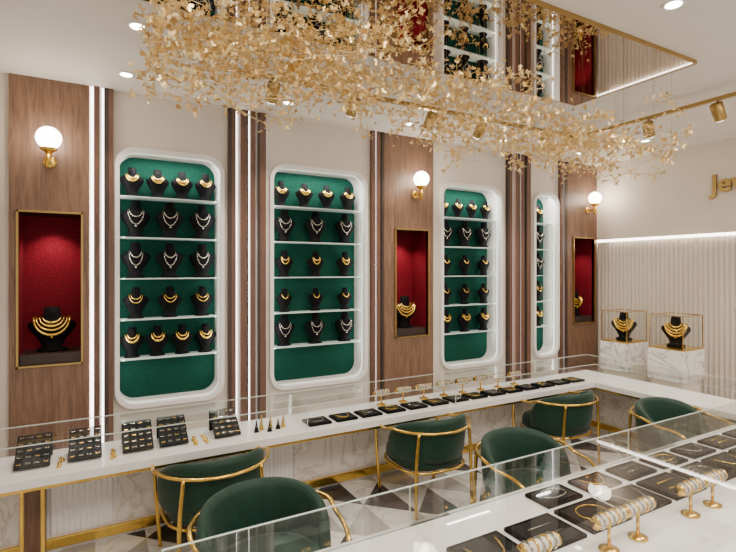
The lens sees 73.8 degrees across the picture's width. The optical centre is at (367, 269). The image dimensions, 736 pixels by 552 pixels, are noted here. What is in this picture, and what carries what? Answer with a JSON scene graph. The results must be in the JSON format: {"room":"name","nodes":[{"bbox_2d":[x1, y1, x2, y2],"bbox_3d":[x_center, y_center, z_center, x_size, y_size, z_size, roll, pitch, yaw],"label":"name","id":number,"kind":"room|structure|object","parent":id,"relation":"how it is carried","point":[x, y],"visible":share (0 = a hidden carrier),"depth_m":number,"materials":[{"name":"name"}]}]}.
{"room":"shop","nodes":[
{"label":"shop","id":0,"kind":"room"},
{"bbox_2d":[0,73,597,457],"bbox_3d":[-0.269,0.205,5.830,8.600,3.590,0.650,0,0,-29],"label":"wall","id":1,"kind":"structure","parent":0,"point":[158,124],"depth_m":5.05,"materials":[{"name":"paint"}]},
{"bbox_2d":[9,73,88,456],"bbox_3d":[-2.659,0.205,4.104,0.565,3.590,0.039,0,0,-29],"label":"wood wall panel","id":2,"kind":"object","parent":1,"relation":"attached to","point":[37,395],"visible":0.61,"depth_m":4.07,"materials":[{"name":"brown wood"}]},
{"bbox_2d":[35,126,61,167],"bbox_3d":[-2.598,-0.996,3.989,0.184,0.332,0.222,0,0,-29],"label":"wall sconce","id":3,"kind":"object","parent":2,"relation":"attached to","point":[49,139],"visible":1,"depth_m":3.93,"materials":[{"name":"white glass"}]},
{"bbox_2d":[16,209,82,368],"bbox_3d":[-2.730,0.155,4.237,0.470,1.290,0.380,0,0,-29],"label":"display niche","id":4,"kind":"object","parent":1,"relation":"attached to","point":[49,244],"visible":0.98,"depth_m":4.33,"materials":[{"name":"fabric"}]},
{"bbox_2d":[27,307,75,351],"bbox_3d":[-2.728,0.509,4.232,0.356,0.380,0.147,0,0,-29],"label":"bust","id":5,"kind":"object","parent":4,"relation":"in","point":[51,329],"visible":1,"depth_m":4.19,"materials":[{"name":"black fabric"}]},
{"bbox_2d":[91,86,113,442],"bbox_3d":[-2.325,0.205,4.284,0.175,3.590,0.048,0,0,-29],"label":"strip","id":6,"kind":"object","parent":1,"relation":"attached to","point":[102,100],"visible":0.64,"depth_m":4.28,"materials":[{"name":"white"}]},
{"bbox_2d":[115,147,224,408],"bbox_3d":[-1.878,0.072,4.660,0.950,2.345,0.270,0,0,-29],"label":"display niche","id":7,"kind":"object","parent":1,"relation":"attached to","point":[145,383],"visible":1,"depth_m":4.75,"materials":[{"name":"white"}]},
{"bbox_2d":[120,195,218,360],"bbox_3d":[-1.894,0.073,4.688,0.868,1.493,0.195,0,0,-29],"label":"shelves","id":8,"kind":"object","parent":7,"relation":"attached to","point":[191,353],"visible":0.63,"depth_m":4.64,"materials":[{"name":"white"}]},
{"bbox_2d":[228,108,266,421],"bbox_3d":[-1.200,0.205,4.910,0.400,3.590,0.048,0,0,-29],"label":"strip","id":9,"kind":"object","parent":1,"relation":"attached to","point":[247,148],"visible":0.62,"depth_m":4.88,"materials":[{"name":"white"}]},
{"bbox_2d":[269,164,367,389],"bbox_3d":[-0.563,0.072,5.392,1.140,2.345,0.270,0,0,-29],"label":"display niche","id":10,"kind":"object","parent":1,"relation":"attached to","point":[319,365],"visible":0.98,"depth_m":5.52,"materials":[{"name":"white"}]},
{"bbox_2d":[274,205,361,348],"bbox_3d":[-0.579,0.073,5.420,1.058,1.493,0.195,0,0,-29],"label":"shelves","id":11,"kind":"object","parent":10,"relation":"attached to","point":[275,206],"visible":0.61,"depth_m":5.37,"materials":[{"name":"white"}]},
{"bbox_2d":[370,130,383,401],"bbox_3d":[0.105,0.205,5.636,0.165,3.590,0.048,0,0,-29],"label":"strip","id":12,"kind":"object","parent":1,"relation":"attached to","point":[377,142],"visible":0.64,"depth_m":5.61,"materials":[{"name":"white"}]},
{"bbox_2d":[384,133,432,399],"bbox_3d":[0.484,0.205,5.854,0.700,3.590,0.039,0,0,-29],"label":"wood wall panel","id":13,"kind":"object","parent":1,"relation":"attached to","point":[411,356],"visible":0.57,"depth_m":5.80,"materials":[{"name":"brown wood"}]},
{"bbox_2d":[412,171,428,199],"bbox_3d":[0.618,-0.996,5.779,0.184,0.332,0.222,0,0,-29],"label":"wall sconce","id":14,"kind":"object","parent":13,"relation":"attached to","point":[421,178],"visible":1,"depth_m":5.72,"materials":[{"name":"white glass"}]},
{"bbox_2d":[395,228,429,338],"bbox_3d":[0.442,0.155,6.002,0.490,1.290,0.380,0,0,-29],"label":"display niche","id":15,"kind":"object","parent":1,"relation":"attached to","point":[412,246],"visible":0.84,"depth_m":6.11,"materials":[{"name":"fabric"}]},
{"bbox_2d":[397,296,415,327],"bbox_3d":[0.444,0.509,5.998,0.356,0.380,0.147,0,0,-29],"label":"bust","id":16,"kind":"object","parent":15,"relation":"in","point":[405,309],"visible":0.92,"depth_m":5.95,"materials":[{"name":"black fabric"}]},
{"bbox_2d":[439,182,502,368],"bbox_3d":[1.294,0.072,6.425,1.030,2.345,0.270,0,0,-29],"label":"display niche","id":17,"kind":"object","parent":1,"relation":"attached to","point":[456,351],"visible":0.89,"depth_m":6.57,"materials":[{"name":"white"}]},
{"bbox_2d":[444,217,496,334],"bbox_3d":[1.278,0.073,6.454,0.948,1.493,0.195,0,0,-29],"label":"shelves","id":18,"kind":"object","parent":17,"relation":"attached to","point":[447,218],"visible":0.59,"depth_m":6.43,"materials":[{"name":"white"}]},
{"bbox_2d":[506,152,530,381],"bbox_3d":[2.077,0.205,6.734,0.460,3.590,0.048,0,0,-29],"label":"wall panel","id":19,"kind":"object","parent":1,"relation":"attached to","point":[518,186],"visible":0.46,"depth_m":6.70,"materials":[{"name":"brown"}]},
{"bbox_2d":[532,192,559,357],"bbox_3d":[2.486,0.072,7.089,0.520,2.345,0.270,0,0,-29],"label":"display niche","id":20,"kind":"object","parent":1,"relation":"attached to","point":[545,340],"visible":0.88,"depth_m":7.15,"materials":[{"name":"white"}]},
{"bbox_2d":[536,223,553,327],"bbox_3d":[2.470,0.073,7.117,0.438,1.493,0.195,0,0,-29],"label":"shelves","id":21,"kind":"object","parent":20,"relation":"attached to","point":[542,224],"visible":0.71,"depth_m":7.08,"materials":[{"name":"white"}]},
{"bbox_2d":[558,160,567,373],"bbox_3d":[2.848,0.205,7.163,0.145,3.590,0.048,0,0,-29],"label":"strip","id":22,"kind":"object","parent":1,"relation":"attached to","point":[562,188],"visible":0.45,"depth_m":7.15,"materials":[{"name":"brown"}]},
{"bbox_2d":[568,162,596,371],"bbox_3d":[3.206,0.205,7.369,0.670,3.590,0.039,0,0,-29],"label":"wood wall panel","id":23,"kind":"object","parent":1,"relation":"attached to","point":[582,338],"visible":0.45,"depth_m":7.33,"materials":[{"name":"brown wood"}]},
{"bbox_2d":[585,192,601,213],"bbox_3d":[3.370,-0.996,7.311,0.184,0.332,0.222,0,0,-29],"label":"wall sconce","id":24,"kind":"object","parent":23,"relation":"attached to","point":[594,198],"visible":1,"depth_m":7.25,"materials":[{"name":"white glass"}]},
{"bbox_2d":[573,237,594,323],"bbox_3d":[3.159,0.155,7.515,0.490,1.290,0.380,0,0,-29],"label":"display niche","id":25,"kind":"object","parent":1,"relation":"attached to","point":[583,247],"visible":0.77,"depth_m":7.55,"materials":[{"name":"fabric"}]},
{"bbox_2d":[575,291,582,315],"bbox_3d":[3.162,0.509,7.510,0.356,0.380,0.147,0,0,-29],"label":"bust","id":26,"kind":"object","parent":25,"relation":"in","point":[578,299],"visible":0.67,"depth_m":7.47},
{"bbox_2d":[52,427,642,551],"bbox_3d":[1.518,2.050,2.619,8.600,0.100,8.100,0,0,-29],"label":"floor","id":27,"kind":"structure","parent":0,"point":[368,516],"depth_m":4.27,"materials":[{"name":"stone"}]},
{"bbox_2d":[150,446,269,551],"bbox_3d":[-1.089,1.615,3.441,0.803,0.771,0.743,0,0,-32],"label":"armchair","id":28,"kind":"object","parent":27,"relation":"on","point":[181,491],"visible":0.69,"depth_m":3.15,"materials":[{"name":"fabric"}]},
{"bbox_2d":[187,477,350,551],"bbox_3d":[-0.544,1.615,2.620,0.803,0.771,0.743,0,0,-31],"label":"armchair","id":29,"kind":"object","parent":27,"relation":"on","point":[244,504],"visible":0.98,"depth_m":2.79,"materials":[{"name":"fabric"}]},
{"bbox_2d":[0,370,735,551],"bbox_3d":[0.522,1.650,3.381,7.000,0.700,3.000,0,0,-29],"label":"countertop","id":30,"kind":"structure","parent":27,"relation":"on","point":[50,508],"depth_m":3.97,"materials":[{"name":"white stone"}]},
{"bbox_2d":[13,432,52,470],"bbox_3d":[-2.240,1.211,3.284,0.200,0.160,0.235,0,0,-29],"label":"display board","id":31,"kind":"object","parent":30,"relation":"on","point":[28,457],"visible":1,"depth_m":3.27,"materials":[{"name":"fabric"}]},
{"bbox_2d":[56,456,64,468],"bbox_3d":[-2.066,1.289,3.295,0.047,0.020,0.196,0,0,-29],"label":"ring","id":32,"kind":"object","parent":30,"relation":"on","point":[61,459],"visible":1,"depth_m":3.29,"materials":[{"name":"gold metal"}]},
{"bbox_2d":[68,425,101,461],"bbox_3d":[-1.978,1.211,3.430,0.200,0.160,0.235,0,0,-29],"label":"display board","id":33,"kind":"object","parent":30,"relation":"on","point":[91,447],"visible":1,"depth_m":3.42,"materials":[{"name":"fabric"}]},
{"bbox_2d":[110,448,116,459],"bbox_3d":[-1.793,1.289,3.447,0.047,0.020,0.196,0,0,-29],"label":"ring","id":34,"kind":"object","parent":30,"relation":"on","point":[113,453],"visible":1,"depth_m":3.43,"materials":[{"name":"gold metal"}]},
{"bbox_2d":[121,418,153,452],"bbox_3d":[-1.690,1.211,3.591,0.200,0.160,0.235,0,0,-29],"label":"display board","id":35,"kind":"object","parent":30,"relation":"on","point":[139,440],"visible":1,"depth_m":3.58,"materials":[{"name":"fabric"}]},
{"bbox_2d":[156,414,188,446],"bbox_3d":[-1.480,1.211,3.707,0.200,0.160,0.235,0,0,-29],"label":"display board","id":36,"kind":"object","parent":30,"relation":"on","point":[174,434],"visible":1,"depth_m":3.69,"materials":[{"name":"fabric"}]},
{"bbox_2d":[191,435,197,445],"bbox_3d":[-1.313,1.289,3.714,0.045,0.020,0.196,0,0,-29],"label":"ring","id":37,"kind":"object","parent":30,"relation":"on","point":[195,443],"visible":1,"depth_m":3.70,"materials":[{"name":"gold metal"}]},
{"bbox_2d":[201,434,208,443],"bbox_3d":[-1.246,1.289,3.751,0.042,0.020,0.196,0,0,-29],"label":"ring","id":38,"kind":"object","parent":30,"relation":"on","point":[204,437],"visible":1,"depth_m":3.72,"materials":[{"name":"gold metal"}]},
{"bbox_2d":[209,407,240,437],"bbox_3d":[-1.139,1.211,3.897,0.200,0.160,0.235,0,0,-29],"label":"display board","id":39,"kind":"object","parent":30,"relation":"on","point":[229,426],"visible":1,"depth_m":3.89,"materials":[{"name":"fabric"}]},
{"bbox_2d":[302,416,331,426],"bbox_3d":[-0.435,1.282,4.175,0.200,0.033,0.180,0,0,-29],"label":"tray","id":40,"kind":"object","parent":30,"relation":"on","point":[321,420],"visible":1,"depth_m":4.14,"materials":[{"name":"fabric"}]},
{"bbox_2d":[329,412,357,422],"bbox_3d":[-0.217,1.285,4.297,0.200,0.026,0.180,0,0,-29],"label":"tray","id":41,"kind":"object","parent":30,"relation":"on","point":[346,416],"visible":1,"depth_m":4.26,"materials":[{"name":"fabric"}]},
{"bbox_2d":[0,354,735,449],"bbox_3d":[0.515,1.196,3.394,6.961,0.205,2.931,0,0,-29],"label":"glass display case","id":42,"kind":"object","parent":30,"relation":"on","point":[584,354],"depth_m":4.21,"materials":[{"name":"clear glass"}]},
{"bbox_2d":[354,408,382,417],"bbox_3d":[0.001,1.285,4.418,0.200,0.026,0.180,0,0,-29],"label":"tray","id":43,"kind":"object","parent":30,"relation":"on","point":[371,412],"visible":1,"depth_m":4.39,"materials":[{"name":"fabric"}]},
{"bbox_2d":[372,388,389,405],"bbox_3d":[0.127,1.220,4.706,0.166,0.156,0.090,0,0,-29],"label":"stand","id":44,"kind":"object","parent":30,"relation":"on","point":[381,391],"visible":0.88,"depth_m":4.69,"materials":[{"name":"gold metal"}]},
{"bbox_2d":[378,404,405,413],"bbox_3d":[0.220,1.282,4.540,0.200,0.033,0.180,0,0,-29],"label":"tray","id":45,"kind":"object","parent":30,"relation":"on","point":[395,408],"visible":1,"depth_m":4.51,"materials":[{"name":"fabric"}]},
{"bbox_2d":[394,385,411,402],"bbox_3d":[0.346,1.220,4.828,0.166,0.156,0.090,0,0,-29],"label":"stand","id":46,"kind":"object","parent":30,"relation":"on","point":[403,388],"visible":0.88,"depth_m":4.81,"materials":[{"name":"gold metal"}]},
{"bbox_2d":[400,401,427,409],"bbox_3d":[0.438,1.285,4.662,0.200,0.026,0.180,0,0,-29],"label":"tray","id":47,"kind":"object","parent":30,"relation":"on","point":[414,405],"visible":1,"depth_m":4.63,"materials":[{"name":"fabric"}]},
{"bbox_2d":[415,382,431,399],"bbox_3d":[0.564,1.220,4.949,0.166,0.156,0.090,0,0,-29],"label":"stand","id":48,"kind":"object","parent":30,"relation":"on","point":[424,385],"visible":0.91,"depth_m":4.93,"materials":[{"name":"gold metal"}]},
{"bbox_2d":[422,398,448,406],"bbox_3d":[0.657,1.285,4.783,0.200,0.026,0.180,0,0,-29],"label":"tray","id":49,"kind":"object","parent":30,"relation":"on","point":[435,401],"visible":1,"depth_m":4.75,"materials":[{"name":"fabric"}]},
{"bbox_2d":[436,380,451,396],"bbox_3d":[0.783,1.220,5.071,0.166,0.156,0.090,0,0,-29],"label":"stand","id":50,"kind":"object","parent":30,"relation":"on","point":[444,382],"visible":0.91,"depth_m":5.05,"materials":[{"name":"gold metal"}]},
{"bbox_2d":[442,395,468,402],"bbox_3d":[0.875,1.282,4.905,0.200,0.033,0.180,0,0,-29],"label":"tray","id":51,"kind":"object","parent":30,"relation":"on","point":[459,398],"visible":0.98,"depth_m":4.87,"materials":[{"name":"fabric"}]},
{"bbox_2d":[455,377,469,393],"bbox_3d":[1.001,1.220,5.192,0.166,0.156,0.090,0,0,-29],"label":"stand","id":52,"kind":"object","parent":30,"relation":"on","point":[458,380],"visible":0.9,"depth_m":5.17,"materials":[{"name":"gold metal"}]},
{"bbox_2d":[461,392,487,399],"bbox_3d":[1.094,1.285,5.026,0.200,0.026,0.180,0,0,-29],"label":"tray","id":53,"kind":"object","parent":30,"relation":"on","point":[473,395],"visible":1,"depth_m":5.00,"materials":[{"name":"fabric"}]},
{"bbox_2d":[473,375,487,390],"bbox_3d":[1.220,1.220,5.314,0.166,0.156,0.090,0,0,-29],"label":"stand","id":54,"kind":"object","parent":30,"relation":"on","point":[480,377],"visible":0.91,"depth_m":5.29,"materials":[{"name":"gold metal"}]},
{"bbox_2d":[480,389,505,396],"bbox_3d":[1.312,1.285,5.148,0.200,0.026,0.180,0,0,-29],"label":"tray","id":55,"kind":"object","parent":30,"relation":"on","point":[492,392],"visible":1,"depth_m":5.12,"materials":[{"name":"fabric"}]},
{"bbox_2d":[490,372,504,387],"bbox_3d":[1.438,1.220,5.436,0.166,0.156,0.090,0,0,-29],"label":"stand","id":56,"kind":"object","parent":30,"relation":"on","point":[495,375],"visible":0.91,"depth_m":5.42,"materials":[{"name":"gold metal"}]},
{"bbox_2d":[497,386,522,393],"bbox_3d":[1.530,1.282,5.269,0.200,0.033,0.180,0,0,-29],"label":"tray","id":57,"kind":"object","parent":30,"relation":"on","point":[510,389],"visible":0.99,"depth_m":5.23,"materials":[{"name":"stone"}]},
{"bbox_2d":[507,370,520,384],"bbox_3d":[1.657,1.220,5.557,0.166,0.156,0.090,0,0,-29],"label":"stand","id":58,"kind":"object","parent":30,"relation":"on","point":[510,373],"visible":0.88,"depth_m":5.54,"materials":[{"name":"gold metal"}]},
{"bbox_2d":[514,384,539,390],"bbox_3d":[1.749,1.285,5.391,0.200,0.026,0.180,0,0,-29],"label":"tray","id":59,"kind":"object","parent":30,"relation":"on","point":[527,387],"visible":1,"depth_m":5.36,"materials":[{"name":"stone"}]},
{"bbox_2d":[530,381,555,387],"bbox_3d":[1.967,1.285,5.513,0.200,0.026,0.180,0,0,-29],"label":"tray","id":60,"kind":"object","parent":30,"relation":"on","point":[542,384],"visible":1,"depth_m":5.48,"materials":[{"name":"stone"}]},
{"bbox_2d":[546,379,570,384],"bbox_3d":[2.186,1.282,5.634,0.200,0.033,0.180,0,0,-29],"label":"tray","id":61,"kind":"object","parent":30,"relation":"on","point":[555,381],"visible":0.99,"depth_m":5.60,"materials":[{"name":"stone"}]},
{"bbox_2d":[561,377,584,382],"bbox_3d":[2.404,1.285,5.756,0.200,0.026,0.180,0,0,-29],"label":"tray","id":62,"kind":"object","parent":30,"relation":"on","point":[570,379],"visible":1,"depth_m":5.73,"materials":[{"name":"stone"}]},
{"bbox_2d":[375,412,472,519],"bbox_3d":[0.513,1.615,4.299,0.803,0.771,0.743,0,0,-27],"label":"armchair","id":63,"kind":"object","parent":27,"relation":"on","point":[424,446],"visible":0.94,"depth_m":4.03,"materials":[{"name":"fabric"}]},
{"bbox_2d":[315,425,735,551],"bbox_3d":[1.499,1.650,2.694,4.840,0.700,0.950,0,0,-29],"label":"countertop","id":64,"kind":"structure","parent":27,"relation":"on","point":[666,528],"depth_m":2.49,"materials":[{"name":"stone"}]},
{"bbox_2d":[161,402,735,551],"bbox_3d":[1.497,1.196,2.704,4.794,0.205,0.870,0,0,-29],"label":"glass display case","id":65,"kind":"object","parent":64,"relation":"on","point":[180,545],"depth_m":2.57,"materials":[{"name":"clear glass"}]},
{"bbox_2d":[446,530,517,551],"bbox_3d":[0.555,1.285,2.232,0.310,0.026,0.240,0,0,-29],"label":"tray","id":66,"kind":"object","parent":64,"relation":"on","point":[494,541],"visible":1,"depth_m":2.29,"materials":[{"name":"stone"}]},
{"bbox_2d":[516,531,561,551],"bbox_3d":[0.715,1.205,2.046,0.206,0.186,0.090,0,0,-29],"label":"stand","id":67,"kind":"object","parent":64,"relation":"on","point":[548,541],"visible":1,"depth_m":2.03,"materials":[{"name":"gold metal"}]},
{"bbox_2d":[504,513,586,551],"bbox_3d":[0.869,1.285,2.407,0.310,0.026,0.240,0,0,-29],"label":"tray","id":68,"kind":"object","parent":64,"relation":"on","point":[529,528],"visible":0.81,"depth_m":2.42,"materials":[{"name":"stone"}]},
{"bbox_2d":[525,483,582,508],"bbox_3d":[1.062,1.282,2.800,0.280,0.033,0.170,0,0,-29],"label":"tray","id":69,"kind":"object","parent":64,"relation":"on","point":[555,495],"visible":1,"depth_m":2.78,"materials":[{"name":"stone"}]},
{"bbox_2d":[554,497,632,534],"bbox_3d":[1.184,1.282,2.582,0.310,0.033,0.240,0,0,-29],"label":"tray","id":70,"kind":"object","parent":64,"relation":"on","point":[579,513],"visible":0.51,"depth_m":2.59,"materials":[{"name":"leather"}]},
{"bbox_2d":[567,471,621,493],"bbox_3d":[1.377,1.285,2.975,0.280,0.026,0.170,0,0,-29],"label":"tray","id":71,"kind":"object","parent":64,"relation":"on","point":[595,482],"visible":1,"depth_m":2.95,"materials":[{"name":"fabric"}]},
{"bbox_2d":[589,506,628,551],"bbox_3d":[1.117,1.205,2.270,0.206,0.186,0.090,0,0,-29],"label":"stand","id":72,"kind":"object","parent":64,"relation":"on","point":[615,515],"visible":1,"depth_m":2.25,"materials":[{"name":"gold metal"}]},
{"bbox_2d":[605,461,656,480],"bbox_3d":[1.691,1.285,3.150,0.280,0.026,0.170,0,0,-29],"label":"tray","id":73,"kind":"object","parent":64,"relation":"on","point":[630,470],"visible":1,"depth_m":3.13,"materials":[{"name":"stone"}]},
{"bbox_2d":[597,484,671,515],"bbox_3d":[1.498,1.285,2.757,0.310,0.026,0.240,0,0,-29],"label":"tray","id":74,"kind":"object","parent":64,"relation":"on","point":[616,497],"visible":0.59,"depth_m":2.77,"materials":[{"name":"stone"}]},
{"bbox_2d":[621,495,655,542],"bbox_3d":[1.309,1.205,2.377,0.206,0.186,0.090,0,0,-29],"label":"stand","id":75,"kind":"object","parent":64,"relation":"on","point":[638,506],"visible":0.94,"depth_m":2.36,"materials":[{"name":"gold metal"}]},
{"bbox_2d":[639,451,687,469],"bbox_3d":[2.006,1.282,3.325,0.280,0.033,0.170,0,0,-29],"label":"tray","id":76,"kind":"object","parent":64,"relation":"on","point":[664,460],"visible":1,"depth_m":3.31,"materials":[{"name":"stone"}]},
{"bbox_2d":[636,472,706,500],"bbox_3d":[1.813,1.285,2.932,0.310,0.026,0.240,0,0,-29],"label":"tray","id":77,"kind":"object","parent":64,"relation":"on","point":[663,483],"visible":0.77,"depth_m":2.93,"materials":[{"name":"fabric"}]},
{"bbox_2d":[674,476,706,518],"bbox_3d":[1.711,1.205,2.600,0.206,0.186,0.090,0,0,-29],"label":"stand","id":78,"kind":"object","parent":64,"relation":"on","point":[690,486],"visible":1,"depth_m":2.58,"materials":[{"name":"gold metal"}]},
{"bbox_2d":[669,442,715,458],"bbox_3d":[2.321,1.285,3.500,0.280,0.026,0.170,0,0,-29],"label":"tray","id":79,"kind":"object","parent":64,"relation":"on","point":[691,450],"visible":1,"depth_m":3.48,"materials":[{"name":"fabric"}]},
{"bbox_2d":[670,461,735,485],"bbox_3d":[2.128,1.282,3.107,0.310,0.033,0.240,0,0,-29],"label":"tray","id":80,"kind":"object","parent":64,"relation":"on","point":[687,471],"visible":0.51,"depth_m":3.13,"materials":[{"name":"fabric"}]},
{"bbox_2d":[699,468,727,508],"bbox_3d":[1.903,1.205,2.708,0.206,0.186,0.090,0,0,-29],"label":"stand","id":81,"kind":"object","parent":64,"relation":"on","point":[715,476],"visible":0.92,"depth_m":2.69,"materials":[{"name":"gold metal"}]},
{"bbox_2d":[697,434,735,449],"bbox_3d":[2.635,1.285,3.675,0.280,0.026,0.170,0,0,-29],"label":"tray","id":82,"kind":"object","parent":64,"relation":"on","point":[720,442],"visible":1,"depth_m":3.66,"materials":[{"name":"leather"}]},
{"bbox_2d":[701,451,735,472],"bbox_3d":[2.442,1.285,3.282,0.310,0.026,0.240,0,0,-29],"label":"tray","id":83,"kind":"object","parent":64,"relation":"on","point":[724,460],"visible":0.99,"depth_m":3.29,"materials":[{"name":"fabric"}]},
{"bbox_2d":[722,428,735,437],"bbox_3d":[2.950,1.282,3.851,0.280,0.033,0.170,0,0,-29],"label":"tray","id":84,"kind":"object","parent":64,"relation":"on","point":[731,433],"visible":1,"depth_m":3.84,"materials":[{"name":"stone"}]},
{"bbox_2d":[728,447,735,453],"bbox_3d":[2.757,1.285,3.457,0.310,0.026,0.240,0,0,-29],"label":"tray","id":85,"kind":"object","parent":64,"relation":"on","point":[733,450],"visible":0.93,"depth_m":3.48,"materials":[{"name":"stone"}]},
{"bbox_2d":[473,427,596,503],"bbox_3d":[1.163,1.615,3.547,0.803,0.771,0.743,0,0,-27],"label":"armchair","id":86,"kind":"object","parent":27,"relation":"on","point":[506,443],"visible":0.66,"depth_m":3.69,"materials":[{"name":"fabric"}]},
{"bbox_2d":[512,389,600,463],"bbox_3d":[2.004,1.615,5.140,0.803,0.771,0.743,0,0,-31],"label":"armchair","id":87,"kind":"object","parent":27,"relation":"on","point":[561,417],"visible":0.86,"depth_m":4.87,"materials":[{"name":"fabric"}]},
{"bbox_2d":[600,309,647,380],"bbox_3d":[3.421,1.270,6.551,0.450,1.460,0.380,0,0,-29],"label":"pedestal","id":88,"kind":"object","parent":27,"relation":"on","point":[622,347],"visible":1,"depth_m":6.45,"materials":[{"name":"stone"}]},
{"bbox_2d":[648,312,703,392],"bbox_3d":[3.747,1.270,5.965,0.450,1.460,0.420,0,0,-29],"label":"pedestal","id":89,"kind":"object","parent":27,"relation":"on","point":[674,354],"visible":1,"depth_m":5.86,"materials":[{"name":"stone"}]},
{"bbox_2d":[627,397,732,456],"bbox_3d":[2.807,1.615,4.462,0.803,0.771,0.743,0,0,-25],"label":"armchair","id":90,"kind":"object","parent":27,"relation":"on","point":[648,410],"visible":0.68,"depth_m":4.58,"materials":[{"name":"fabric"}]},
{"bbox_2d":[0,0,735,165],"bbox_3d":[1.518,-1.640,2.619,8.600,0.100,8.100,0,0,-29],"label":"ceiling","id":91,"kind":"structure","parent":0,"point":[84,42],"depth_m":3.79,"materials":[{"name":"paint"}]},
{"bbox_2d":[117,71,134,77],"bbox_3d":[-1.962,-1.584,3.978,0.132,0.012,0.132,0,0,-29],"label":"recessed light","id":92,"kind":"object","parent":91,"relation":"in","point":[125,74],"visible":1,"depth_m":3.96,"materials":[{"name":"beige plastic"}]},
{"bbox_2d":[126,21,147,31],"bbox_3d":[-1.502,-1.584,3.192,0.132,0.012,0.132,0,0,-29],"label":"recessed light","id":93,"kind":"object","parent":91,"relation":"in","point":[133,25],"visible":0.77,"depth_m":3.17,"materials":[{"name":"beige plastic"}]},
{"bbox_2d":[265,79,280,103],"bbox_3d":[-0.737,-1.379,3.791,0.100,0.182,0.162,0,0,-29],"label":"track spotlight","id":94,"kind":"object","parent":91,"relation":"hanging from","point":[273,90],"visible":0.7,"depth_m":3.76,"materials":[{"name":"gold metal"}]},
{"bbox_2d":[345,97,360,117],"bbox_3d":[-0.125,-1.379,4.132,0.100,0.182,0.162,0,0,-29],"label":"track spotlight","id":95,"kind":"object","parent":91,"relation":"hanging from","point":[349,113],"visible":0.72,"depth_m":4.11,"materials":[{"name":"gold metal"}]},
{"bbox_2d":[237,60,572,137],"bbox_3d":[0.662,-1.530,4.557,3.790,0.119,0.040,0,0,-29],"label":"track","id":96,"kind":"object","parent":91,"relation":"attached to","point":[391,100],"depth_m":4.42,"materials":[{"name":"gold metal"}]},
{"bbox_2d":[127,0,694,184],"bbox_3d":[0.607,-1.131,3.266,3.944,0.871,1.166,0,0,-29],"label":"chandelier","id":97,"kind":"object","parent":91,"relation":"hanging from","point":[267,41],"visible":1,"depth_m":2.81,"materials":[{"name":"gold metal"}]},
{"bbox_2d":[142,0,696,105],"bbox_3d":[0.487,-1.574,3.212,3.985,0.031,1.080,0,0,-29],"label":"mirror","id":98,"kind":"object","parent":91,"relation":"attached to","point":[499,29],"depth_m":3.37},
{"bbox_2d":[423,111,437,129],"bbox_3d":[0.574,-1.379,4.521,0.100,0.182,0.162,0,0,-29],"label":"track spotlight","id":99,"kind":"object","parent":91,"relation":"hanging from","point":[429,115],"visible":0.53,"depth_m":4.47,"materials":[{"name":"gold metal"}]},
{"bbox_2d":[472,120,486,138],"bbox_3d":[1.098,-1.379,4.812,0.100,0.182,0.162,0,0,-29],"label":"track spotlight","id":100,"kind":"object","parent":91,"relation":"hanging from","point":[476,133],"visible":0.52,"depth_m":4.79,"materials":[{"name":"gold metal"}]},
{"bbox_2d":[642,119,655,138],"bbox_3d":[2.745,-1.378,4.791,0.152,0.184,0.100,0,0,-40],"label":"track spotlight","id":101,"kind":"object","parent":91,"relation":"hanging from","point":[649,122],"visible":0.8,"depth_m":4.76,"materials":[{"name":"gold metal"}]},
{"bbox_2d":[579,91,735,136],"bbox_3d":[3.356,-1.530,3.676,0.040,0.119,4.160,0,0,-29],"label":"track","id":102,"kind":"object","parent":91,"relation":"attached to","point":[733,94],"depth_m":4.52,"materials":[{"name":"gold metal"}]},
{"bbox_2d":[661,0,686,10],"bbox_3d":[1.827,-1.584,2.928,0.132,0.012,0.132,0,0,-29],"label":"recessed light","id":103,"kind":"object","parent":91,"relation":"in","point":[670,5],"visible":1,"depth_m":2.93,"materials":[{"name":"beige"}]},
{"bbox_2d":[709,100,726,121],"bbox_3d":[3.043,-1.378,4.258,0.158,0.183,0.100,0,0,-29],"label":"track spotlight","id":104,"kind":"object","parent":91,"relation":"hanging from","point":[717,109],"visible":1,"depth_m":4.22,"materials":[{"name":"gold metal"}]},
{"bbox_2d":[597,138,735,242],"bbox_3d":[5.354,0.205,4.353,0.150,3.590,7.400,0,0,-29],"label":"wall","id":105,"kind":"structure","parent":0,"point":[678,203],"depth_m":6.54,"materials":[{"name":"beige paint"}]},
{"bbox_2d":[597,232,735,241],"bbox_3d":[5.337,-0.443,4.338,0.045,0.025,7.390,0,0,-29],"label":"cove","id":106,"kind":"object","parent":105,"relation":"attached to","point":[732,233],"visible":1,"depth_m":6.58,"materials":[{"name":"white"}]},
{"bbox_2d":[598,235,735,399],"bbox_3d":[5.328,0.790,4.327,0.030,2.420,7.380,0,0,-29],"label":"panel","id":107,"kind":"object","parent":105,"relation":"attached to","point":[696,275],"visible":0.47,"depth_m":6.46,"materials":[{"name":"beige"}]},
{"bbox_2d":[708,174,735,198],"bbox_3d":[4.490,-1.030,5.699,0.028,0.299,0.965,0,0,-29],"label":"wall sign","id":108,"kind":"object","parent":105,"relation":"attached to","point":[721,184],"visible":1,"depth_m":5.99,"materials":[{"name":"gold metal"}]}
]}

